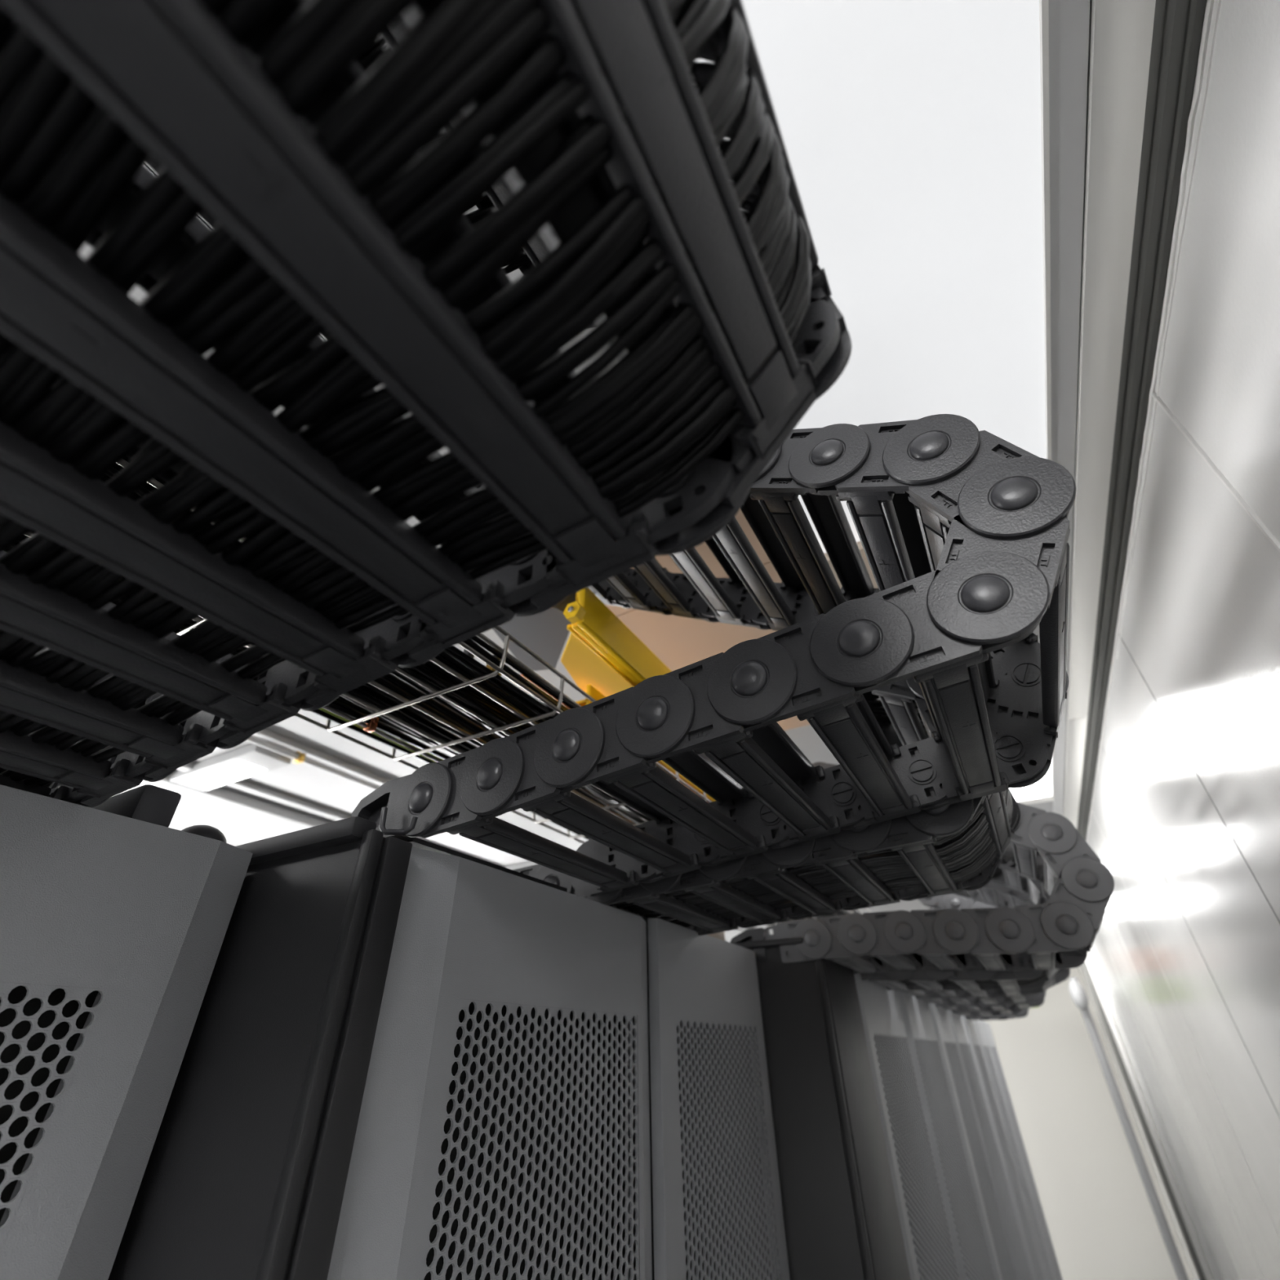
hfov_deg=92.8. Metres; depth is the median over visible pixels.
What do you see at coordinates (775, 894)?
cable
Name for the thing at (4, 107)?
cable
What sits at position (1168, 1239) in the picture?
wall trim
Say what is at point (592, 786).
cable
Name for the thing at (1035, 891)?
chain
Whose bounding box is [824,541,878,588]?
ceiling panel
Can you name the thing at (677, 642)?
ceiling panel
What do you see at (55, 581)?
cable
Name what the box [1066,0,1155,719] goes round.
trim
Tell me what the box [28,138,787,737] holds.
cable
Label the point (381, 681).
cable
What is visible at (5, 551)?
cable
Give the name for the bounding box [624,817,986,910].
cable
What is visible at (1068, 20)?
trim
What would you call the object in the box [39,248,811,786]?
cable
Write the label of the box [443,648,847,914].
cable
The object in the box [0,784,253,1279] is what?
rack
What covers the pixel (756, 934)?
bracket
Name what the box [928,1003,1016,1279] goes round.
rack
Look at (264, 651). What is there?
cable
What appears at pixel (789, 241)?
cable
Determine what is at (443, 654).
cable
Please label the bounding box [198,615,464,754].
cable
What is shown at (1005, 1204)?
rack
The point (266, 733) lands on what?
rail
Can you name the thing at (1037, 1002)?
chain
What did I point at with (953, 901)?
chain
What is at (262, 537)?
cable
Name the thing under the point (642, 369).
cable
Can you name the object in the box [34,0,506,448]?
cable
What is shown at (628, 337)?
cable
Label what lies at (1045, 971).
cable
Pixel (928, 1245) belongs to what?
rack
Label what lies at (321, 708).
cable
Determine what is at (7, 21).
cable
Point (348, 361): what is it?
cable
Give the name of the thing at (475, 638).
cable
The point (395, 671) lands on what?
cable
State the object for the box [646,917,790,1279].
rack
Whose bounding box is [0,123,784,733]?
cable
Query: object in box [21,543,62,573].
cable
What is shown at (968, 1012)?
chain
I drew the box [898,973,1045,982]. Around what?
cable
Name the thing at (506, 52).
cable
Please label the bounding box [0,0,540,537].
cable
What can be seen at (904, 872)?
cable
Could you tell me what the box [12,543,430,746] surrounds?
cable
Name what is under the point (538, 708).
cable
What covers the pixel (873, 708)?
cable
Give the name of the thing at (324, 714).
cable
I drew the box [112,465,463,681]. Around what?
cable
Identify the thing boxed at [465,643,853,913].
cable
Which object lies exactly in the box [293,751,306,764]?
clamp
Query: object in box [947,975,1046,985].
cable
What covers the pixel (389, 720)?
cable
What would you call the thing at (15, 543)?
cable
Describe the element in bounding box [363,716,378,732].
clamp
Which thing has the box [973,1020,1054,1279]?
rack
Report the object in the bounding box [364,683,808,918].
cable
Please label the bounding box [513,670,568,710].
cable
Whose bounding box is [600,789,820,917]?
cable
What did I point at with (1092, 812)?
trim
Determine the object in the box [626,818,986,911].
cable
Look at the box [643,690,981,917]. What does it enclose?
cable
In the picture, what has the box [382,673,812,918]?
cable
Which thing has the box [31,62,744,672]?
cable
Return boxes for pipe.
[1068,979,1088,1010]
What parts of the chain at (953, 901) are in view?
plate, plate, plate, plate, plate, plate, plate, plate, plate, plate, plate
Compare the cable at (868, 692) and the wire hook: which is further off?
the cable at (868, 692)
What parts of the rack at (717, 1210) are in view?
perforated panel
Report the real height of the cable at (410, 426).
0.710 m
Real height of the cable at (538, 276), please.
0.703 m
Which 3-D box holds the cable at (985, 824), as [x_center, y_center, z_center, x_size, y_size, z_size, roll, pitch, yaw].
[0.197,0.291,1.174,0.891,0.398,0.016,-18,-38,23]
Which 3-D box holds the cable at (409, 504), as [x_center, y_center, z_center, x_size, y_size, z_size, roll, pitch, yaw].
[-0.509,-0.215,0.705,1.345,0.706,0.017,-18,-38,23]
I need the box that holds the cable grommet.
[181,824,226,843]
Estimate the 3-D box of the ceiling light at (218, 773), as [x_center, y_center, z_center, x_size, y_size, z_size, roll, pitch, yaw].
[-1.751,0.567,2.555,0.408,0.005,0.120,-18,-38,23]
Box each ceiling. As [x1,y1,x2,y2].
[79,204,1053,942]
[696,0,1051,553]
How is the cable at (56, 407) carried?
in the chain at (199, 101)
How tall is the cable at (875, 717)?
0.395 m
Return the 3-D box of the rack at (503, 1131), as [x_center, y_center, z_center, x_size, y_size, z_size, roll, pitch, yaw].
[-0.527,1.366,0.574,0.960,2.213,0.611,-18,-38,23]
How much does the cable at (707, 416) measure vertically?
0.707 m
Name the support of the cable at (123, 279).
in the chain at (199, 101)
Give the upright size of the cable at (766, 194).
0.702 m
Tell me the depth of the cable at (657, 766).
1.75 m
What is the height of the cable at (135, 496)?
0.018 m
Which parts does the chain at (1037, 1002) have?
plate, plate, plate, plate, plate, plate, plate, plate, plate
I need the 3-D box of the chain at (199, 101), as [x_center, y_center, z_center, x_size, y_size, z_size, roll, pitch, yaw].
[-0.572,-0.256,0.644,1.399,0.734,0.416,-18,-38,23]
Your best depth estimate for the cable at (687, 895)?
1.05 m
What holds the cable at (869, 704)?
in the chain at (913, 836)
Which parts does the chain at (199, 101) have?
plate, plate, plate, plate, plate, plate, plate, plate, plate, plate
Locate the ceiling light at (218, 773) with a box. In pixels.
[179,760,266,789]
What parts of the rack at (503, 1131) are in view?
chain bracket, interior panel, perforated panel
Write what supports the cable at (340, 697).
in the cable tray
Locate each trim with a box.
[1017,796,1053,804]
[1048,0,1089,815]
[1062,715,1087,829]
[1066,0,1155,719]
[1068,977,1188,1279]
[1076,0,1206,840]
[1079,967,1195,1279]
[1085,0,1221,842]
[1092,812,1279,1237]
[1093,944,1224,1278]
[1099,928,1240,1279]
[1101,745,1279,1118]
[1108,908,1263,1279]
[1118,633,1279,923]
[1151,391,1279,552]
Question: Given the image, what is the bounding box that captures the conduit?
[246,734,744,932]
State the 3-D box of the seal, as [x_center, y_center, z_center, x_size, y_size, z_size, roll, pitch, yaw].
[4.100,4.026,4.901,0.036,2.620,0.090,-18,-38,23]
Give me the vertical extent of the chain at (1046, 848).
0.528 m
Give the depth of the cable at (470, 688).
1.04 m
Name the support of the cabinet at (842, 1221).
on the floor
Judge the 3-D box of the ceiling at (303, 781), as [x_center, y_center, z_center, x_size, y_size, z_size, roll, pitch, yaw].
[0.131,1.307,3.809,4.842,0.060,12.300,-18,-38,23]
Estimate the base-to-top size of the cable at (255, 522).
0.708 m
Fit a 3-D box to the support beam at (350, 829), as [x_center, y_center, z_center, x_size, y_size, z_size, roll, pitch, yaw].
[-0.505,0.279,0.789,0.432,0.024,0.033,-18,-38,23]
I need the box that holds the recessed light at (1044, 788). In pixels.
[1008,755,1053,802]
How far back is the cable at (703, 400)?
0.34 m
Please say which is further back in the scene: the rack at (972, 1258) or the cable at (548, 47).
the rack at (972, 1258)
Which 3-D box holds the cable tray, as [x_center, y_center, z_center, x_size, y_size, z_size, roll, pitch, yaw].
[-0.062,0.388,1.458,0.401,0.071,4.780,-18,-38,23]
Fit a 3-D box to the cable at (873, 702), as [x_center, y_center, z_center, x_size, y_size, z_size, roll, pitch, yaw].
[0.251,0.344,1.253,0.892,0.398,0.023,-18,-38,23]
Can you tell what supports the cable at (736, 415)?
in the chain at (199, 101)
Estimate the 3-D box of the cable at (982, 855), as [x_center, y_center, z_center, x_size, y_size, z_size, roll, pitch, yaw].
[0.266,0.361,1.278,0.888,0.401,0.030,-18,-38,23]
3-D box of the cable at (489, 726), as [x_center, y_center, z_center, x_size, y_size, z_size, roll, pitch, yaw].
[0.122,0.532,1.636,0.042,0.014,4.200,-18,-38,23]
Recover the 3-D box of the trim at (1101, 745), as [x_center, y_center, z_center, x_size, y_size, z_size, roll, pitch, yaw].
[1.891,1.602,1.666,0.003,2.850,0.005,-18,-38,23]
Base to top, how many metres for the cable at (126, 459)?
0.018 m
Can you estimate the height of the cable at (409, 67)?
0.707 m
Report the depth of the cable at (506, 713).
1.03 m
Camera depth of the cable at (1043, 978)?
2.00 m
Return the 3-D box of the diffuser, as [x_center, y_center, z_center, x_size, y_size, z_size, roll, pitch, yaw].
[1.527,0.609,2.757,0.578,0.005,0.912,-18,-38,23]
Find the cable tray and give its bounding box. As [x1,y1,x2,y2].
[4,458,871,926]
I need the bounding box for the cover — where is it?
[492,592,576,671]
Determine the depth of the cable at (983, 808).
1.03 m
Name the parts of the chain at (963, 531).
plate, plate, plate, plate, plate, plate, plate, plate, plate, plate, plate, plate, plate, plate, plate, plate, plate, plate, plate, plate, plate, plate, plate, plate, plate, plate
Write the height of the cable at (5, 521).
0.705 m
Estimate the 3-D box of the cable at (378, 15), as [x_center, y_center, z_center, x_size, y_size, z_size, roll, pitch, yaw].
[-0.587,-0.292,0.589,1.344,0.704,0.024,-18,-38,23]
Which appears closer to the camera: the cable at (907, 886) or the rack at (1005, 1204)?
the cable at (907, 886)
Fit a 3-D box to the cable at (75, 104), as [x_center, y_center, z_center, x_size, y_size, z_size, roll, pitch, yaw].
[-0.604,-0.308,0.567,1.342,0.708,0.020,-18,-38,23]
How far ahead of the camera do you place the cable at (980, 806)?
0.89 m
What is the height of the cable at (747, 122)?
0.702 m
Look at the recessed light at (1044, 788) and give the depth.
2.92 m
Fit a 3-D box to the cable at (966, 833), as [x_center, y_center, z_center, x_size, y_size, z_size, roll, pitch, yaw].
[0.173,0.268,1.141,0.887,0.404,0.031,-18,-38,23]
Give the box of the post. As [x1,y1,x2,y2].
[1084,956,1213,1279]
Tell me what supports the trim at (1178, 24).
attached to the wall at (1201, 626)
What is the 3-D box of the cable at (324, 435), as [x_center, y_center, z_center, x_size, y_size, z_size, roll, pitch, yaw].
[-0.536,-0.241,0.668,1.341,0.708,0.024,-18,-38,23]
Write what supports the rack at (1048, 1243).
on the floor
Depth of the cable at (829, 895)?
1.17 m
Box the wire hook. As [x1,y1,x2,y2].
[378,807,417,835]
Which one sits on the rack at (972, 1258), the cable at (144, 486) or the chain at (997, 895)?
the chain at (997, 895)
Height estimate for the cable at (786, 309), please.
0.703 m
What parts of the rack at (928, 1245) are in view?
perforated panel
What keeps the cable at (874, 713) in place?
in the chain at (913, 836)
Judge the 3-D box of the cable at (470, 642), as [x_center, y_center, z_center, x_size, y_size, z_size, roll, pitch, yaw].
[0.228,0.484,1.597,0.033,0.016,4.200,-18,-38,23]
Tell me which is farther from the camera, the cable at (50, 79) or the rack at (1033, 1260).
the rack at (1033, 1260)
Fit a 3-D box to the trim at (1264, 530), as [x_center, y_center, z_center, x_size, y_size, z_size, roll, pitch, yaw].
[0.992,0.708,0.347,0.009,2.850,0.013,-18,-38,23]
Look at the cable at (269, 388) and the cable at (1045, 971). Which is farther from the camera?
the cable at (1045, 971)
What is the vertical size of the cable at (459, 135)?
0.708 m
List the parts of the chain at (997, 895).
plate, plate, plate, plate, plate, plate, plate, plate, plate, plate, plate, plate, plate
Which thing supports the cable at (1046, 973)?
in the chain at (1035, 891)
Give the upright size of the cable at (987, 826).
0.400 m
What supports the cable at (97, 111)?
in the chain at (199, 101)
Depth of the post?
4.84 m
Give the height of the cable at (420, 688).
0.016 m
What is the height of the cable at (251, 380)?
0.706 m
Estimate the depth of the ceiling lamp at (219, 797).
2.87 m
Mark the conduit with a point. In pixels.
(255, 740)
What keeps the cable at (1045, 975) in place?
in the chain at (1035, 891)
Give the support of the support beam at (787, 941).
on the cabinet at (842, 1221)
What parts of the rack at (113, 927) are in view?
interior panel, perforated panel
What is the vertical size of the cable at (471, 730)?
0.015 m
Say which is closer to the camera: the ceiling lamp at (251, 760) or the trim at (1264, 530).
the trim at (1264, 530)
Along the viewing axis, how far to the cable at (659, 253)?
0.28 m
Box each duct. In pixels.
[560,587,671,697]
[576,684,715,801]
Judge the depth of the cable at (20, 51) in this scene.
0.19 m
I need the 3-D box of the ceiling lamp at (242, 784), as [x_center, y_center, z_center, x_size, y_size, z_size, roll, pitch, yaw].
[-0.277,2.143,4.934,0.054,0.028,10.140,-18,-38,23]
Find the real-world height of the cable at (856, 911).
0.017 m
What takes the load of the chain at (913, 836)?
on the rack at (717, 1210)
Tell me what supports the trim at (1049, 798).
attached to the ceiling at (303, 781)
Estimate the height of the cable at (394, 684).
0.016 m
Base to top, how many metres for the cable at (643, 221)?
0.706 m
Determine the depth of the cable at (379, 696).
1.08 m
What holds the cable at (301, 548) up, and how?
in the chain at (199, 101)
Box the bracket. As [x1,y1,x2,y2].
[729,927,766,961]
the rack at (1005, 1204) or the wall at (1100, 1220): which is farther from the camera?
the wall at (1100, 1220)
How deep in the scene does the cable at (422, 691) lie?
1.39 m
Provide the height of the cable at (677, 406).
0.703 m
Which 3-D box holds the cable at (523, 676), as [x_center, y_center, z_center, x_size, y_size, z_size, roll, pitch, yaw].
[0.055,0.364,1.679,0.007,0.006,1.200,-18,-38,23]
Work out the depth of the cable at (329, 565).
0.40 m
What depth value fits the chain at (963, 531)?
0.71 m
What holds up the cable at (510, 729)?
in the cable tray
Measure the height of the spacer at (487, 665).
0.039 m
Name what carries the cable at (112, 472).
in the cable tray
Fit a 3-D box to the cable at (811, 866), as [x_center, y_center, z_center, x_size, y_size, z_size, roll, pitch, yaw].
[0.165,0.261,1.130,0.888,0.405,0.033,-18,-38,23]
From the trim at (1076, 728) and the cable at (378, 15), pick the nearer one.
the cable at (378, 15)
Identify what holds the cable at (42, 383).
in the chain at (199, 101)
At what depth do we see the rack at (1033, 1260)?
3.78 m
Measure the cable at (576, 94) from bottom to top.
0.704 m
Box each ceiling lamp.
[31,733,329,830]
[168,743,292,791]
[504,862,537,870]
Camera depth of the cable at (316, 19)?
0.22 m
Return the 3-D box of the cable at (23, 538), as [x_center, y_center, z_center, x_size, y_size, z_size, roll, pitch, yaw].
[-0.002,0.566,1.698,0.029,0.018,4.200,-18,-38,23]
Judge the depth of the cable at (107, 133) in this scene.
0.22 m
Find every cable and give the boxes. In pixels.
[0,0,287,353]
[0,0,358,400]
[0,0,384,427]
[0,0,413,363]
[0,0,417,415]
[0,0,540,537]
[0,0,730,654]
[0,4,16,45]
[0,11,736,634]
[0,21,45,105]
[0,32,721,658]
[0,33,561,552]
[0,48,747,641]
[0,49,47,120]
[0,51,73,179]
[0,70,576,544]
[0,77,97,204]
[0,84,764,714]
[0,108,773,731]
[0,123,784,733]
[0,128,782,723]
[0,155,113,342]
[0,164,515,564]
[0,167,796,773]
[0,179,798,777]
[0,286,215,532]
[2,48,748,660]
[3,544,451,759]
[4,551,443,759]
[5,26,717,573]
[6,56,760,666]
[9,124,765,732]
[9,171,809,777]
[10,191,795,781]
[11,0,484,432]
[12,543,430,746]
[13,131,771,737]
[13,541,453,755]
[16,535,247,649]
[17,0,230,214]
[18,0,454,442]
[18,180,758,780]
[20,40,746,670]
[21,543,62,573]
[22,208,811,786]
[24,529,790,920]
[25,0,686,574]
[26,4,743,583]
[26,257,810,778]
[27,0,229,229]
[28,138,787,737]
[30,102,105,190]
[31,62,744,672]
[31,148,789,743]
[33,200,808,786]
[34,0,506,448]
[36,77,765,675]
[37,218,484,730]
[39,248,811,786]
[42,15,749,589]
[43,160,791,742]
[44,3,550,451]
[49,49,564,462]
[57,0,707,588]
[57,89,751,662]
[62,0,687,569]
[97,472,830,915]
[106,192,795,702]
[106,467,834,915]
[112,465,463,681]
[115,463,240,542]
[123,456,838,915]
[187,622,426,741]
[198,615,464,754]
[310,709,776,925]
[318,707,437,762]
[351,688,471,751]
[356,684,478,750]
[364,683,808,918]
[373,676,814,918]
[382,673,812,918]
[391,671,819,917]
[394,670,514,733]
[394,684,473,730]
[396,666,825,916]
[400,666,651,822]
[405,667,827,916]
[421,663,530,728]
[422,691,640,823]
[423,661,469,690]
[439,651,544,723]
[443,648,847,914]
[446,645,843,915]
[448,716,642,822]
[463,638,857,913]
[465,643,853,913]
[465,684,532,726]
[470,635,658,767]
[480,711,516,733]
[512,691,553,718]
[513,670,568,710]
[517,684,861,914]
[521,674,570,709]
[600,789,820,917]
[608,801,988,906]
[614,812,986,908]
[617,804,983,903]
[622,834,960,909]
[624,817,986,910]
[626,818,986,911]
[631,820,988,912]
[634,822,988,914]
[638,825,988,914]
[639,791,1004,915]
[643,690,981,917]
[646,693,974,917]
[652,695,1005,917]
[653,699,1008,919]
[657,765,708,803]
[662,703,991,919]
[664,706,1009,923]
[673,711,1011,924]
[674,709,1008,923]
[678,716,995,925]
[679,713,968,924]
[680,718,1013,927]
[686,720,997,927]
[701,696,1006,909]
[727,849,893,885]
[760,697,990,901]
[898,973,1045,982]
[901,973,1046,984]
[904,977,1044,986]
[942,973,1046,983]
[944,971,1046,981]
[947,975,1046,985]
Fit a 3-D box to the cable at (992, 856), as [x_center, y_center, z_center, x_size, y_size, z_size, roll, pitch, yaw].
[0.293,0.385,1.313,0.892,0.394,0.027,-18,-38,23]
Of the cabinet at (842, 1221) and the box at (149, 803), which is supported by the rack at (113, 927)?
the box at (149, 803)
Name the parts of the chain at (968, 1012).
plate, plate, plate, plate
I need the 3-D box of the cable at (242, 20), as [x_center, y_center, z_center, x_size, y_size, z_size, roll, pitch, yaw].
[-0.587,-0.293,0.588,1.346,0.704,0.031,-18,-38,23]
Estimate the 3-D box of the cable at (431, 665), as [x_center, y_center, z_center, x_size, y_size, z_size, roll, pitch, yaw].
[0.151,0.498,1.639,0.035,0.018,4.200,-18,-38,23]
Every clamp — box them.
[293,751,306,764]
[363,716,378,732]
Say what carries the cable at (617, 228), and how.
in the chain at (199, 101)
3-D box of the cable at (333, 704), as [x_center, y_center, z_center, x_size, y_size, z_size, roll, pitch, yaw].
[-0.024,0.578,1.705,0.021,0.016,4.200,-18,-38,23]
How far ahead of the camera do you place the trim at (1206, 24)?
0.98 m
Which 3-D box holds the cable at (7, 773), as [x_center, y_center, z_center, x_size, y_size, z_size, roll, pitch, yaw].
[-0.496,-0.202,0.727,1.342,0.705,0.019,-18,-38,23]
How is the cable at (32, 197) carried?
in the chain at (199, 101)
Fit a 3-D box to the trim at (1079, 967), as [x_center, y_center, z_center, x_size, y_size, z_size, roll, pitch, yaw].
[5.036,4.732,6.285,0.003,2.850,0.005,-18,-38,23]
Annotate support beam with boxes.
[235,816,376,865]
[733,937,803,949]
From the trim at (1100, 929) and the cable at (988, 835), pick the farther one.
the trim at (1100, 929)
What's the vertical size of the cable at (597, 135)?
0.704 m
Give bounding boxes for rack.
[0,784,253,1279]
[327,773,652,1279]
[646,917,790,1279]
[853,973,959,1279]
[897,990,995,1279]
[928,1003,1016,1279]
[947,1009,1033,1279]
[963,1015,1044,1279]
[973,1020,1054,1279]
[982,1021,1062,1279]
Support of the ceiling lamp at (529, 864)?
attached to the ceiling at (303, 781)
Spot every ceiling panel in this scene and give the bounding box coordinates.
[604,508,810,730]
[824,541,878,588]
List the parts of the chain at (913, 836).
plate, plate, plate, plate, plate, plate, plate, plate, plate, plate, plate, plate, plate, plate, plate, plate, plate, plate, plate, plate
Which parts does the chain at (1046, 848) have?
plate, plate, plate, plate, plate, plate, plate, plate, plate, plate, plate, plate, plate, plate, plate, plate, plate, plate, plate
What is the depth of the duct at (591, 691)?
1.42 m
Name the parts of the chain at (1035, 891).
plate, plate, plate, plate, plate, plate, plate, plate, plate, plate, plate, plate, plate, plate, plate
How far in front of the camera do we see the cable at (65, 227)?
0.23 m
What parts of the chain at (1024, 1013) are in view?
plate, plate, plate, plate, plate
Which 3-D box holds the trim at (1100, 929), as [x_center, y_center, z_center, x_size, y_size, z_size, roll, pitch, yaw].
[3.239,2.944,3.646,0.003,2.850,0.005,-18,-38,23]
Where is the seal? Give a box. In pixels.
[1081,961,1205,1279]
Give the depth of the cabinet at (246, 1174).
0.60 m
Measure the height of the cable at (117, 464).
0.015 m
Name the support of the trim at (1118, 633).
attached to the wall at (1201, 626)
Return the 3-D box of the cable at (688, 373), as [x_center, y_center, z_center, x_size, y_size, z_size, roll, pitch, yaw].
[-0.500,-0.205,0.720,1.343,0.708,0.015,-18,-38,23]
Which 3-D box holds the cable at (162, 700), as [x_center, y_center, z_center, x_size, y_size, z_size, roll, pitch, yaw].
[-0.489,-0.196,0.735,1.344,0.704,0.015,-18,-38,23]
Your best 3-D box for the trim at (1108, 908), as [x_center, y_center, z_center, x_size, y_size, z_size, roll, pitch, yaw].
[2.789,2.497,2.986,0.003,2.850,0.005,-18,-38,23]
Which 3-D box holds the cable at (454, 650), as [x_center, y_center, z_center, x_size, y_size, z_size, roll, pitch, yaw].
[0.211,0.502,1.596,0.035,0.016,4.200,-18,-38,23]
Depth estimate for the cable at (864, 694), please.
1.08 m
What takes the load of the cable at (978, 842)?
in the chain at (913, 836)
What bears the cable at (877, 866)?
in the chain at (913, 836)
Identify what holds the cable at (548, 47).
in the chain at (199, 101)
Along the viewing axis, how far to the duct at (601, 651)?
1.32 m
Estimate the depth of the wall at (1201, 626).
1.44 m
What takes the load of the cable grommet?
on the rack at (113, 927)
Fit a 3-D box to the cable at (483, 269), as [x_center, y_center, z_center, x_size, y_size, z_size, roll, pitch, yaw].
[-0.549,-0.254,0.649,1.342,0.711,0.026,-18,-38,23]
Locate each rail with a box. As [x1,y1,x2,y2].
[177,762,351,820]
[254,728,751,929]
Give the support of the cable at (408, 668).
in the cable tray
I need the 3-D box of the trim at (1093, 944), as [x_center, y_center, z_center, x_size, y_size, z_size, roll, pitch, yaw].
[3.688,3.391,4.306,0.003,2.850,0.005,-18,-38,23]
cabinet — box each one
[107,829,412,1279]
[750,946,911,1279]
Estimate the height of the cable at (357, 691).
0.014 m
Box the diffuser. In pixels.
[1008,766,1051,799]
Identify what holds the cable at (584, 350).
in the chain at (199, 101)
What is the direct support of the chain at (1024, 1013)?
attached to the rack at (1033, 1260)
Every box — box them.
[92,784,181,826]
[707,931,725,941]
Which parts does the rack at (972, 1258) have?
perforated panel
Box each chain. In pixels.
[0,0,852,808]
[394,413,1075,896]
[512,677,1020,936]
[763,761,1114,973]
[860,866,1059,991]
[900,880,1070,996]
[915,893,1043,1004]
[935,989,1046,1010]
[951,1008,1023,1016]
[964,1007,1029,1020]
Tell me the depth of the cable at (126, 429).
0.23 m
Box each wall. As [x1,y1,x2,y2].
[982,967,1194,1279]
[1078,0,1279,1279]

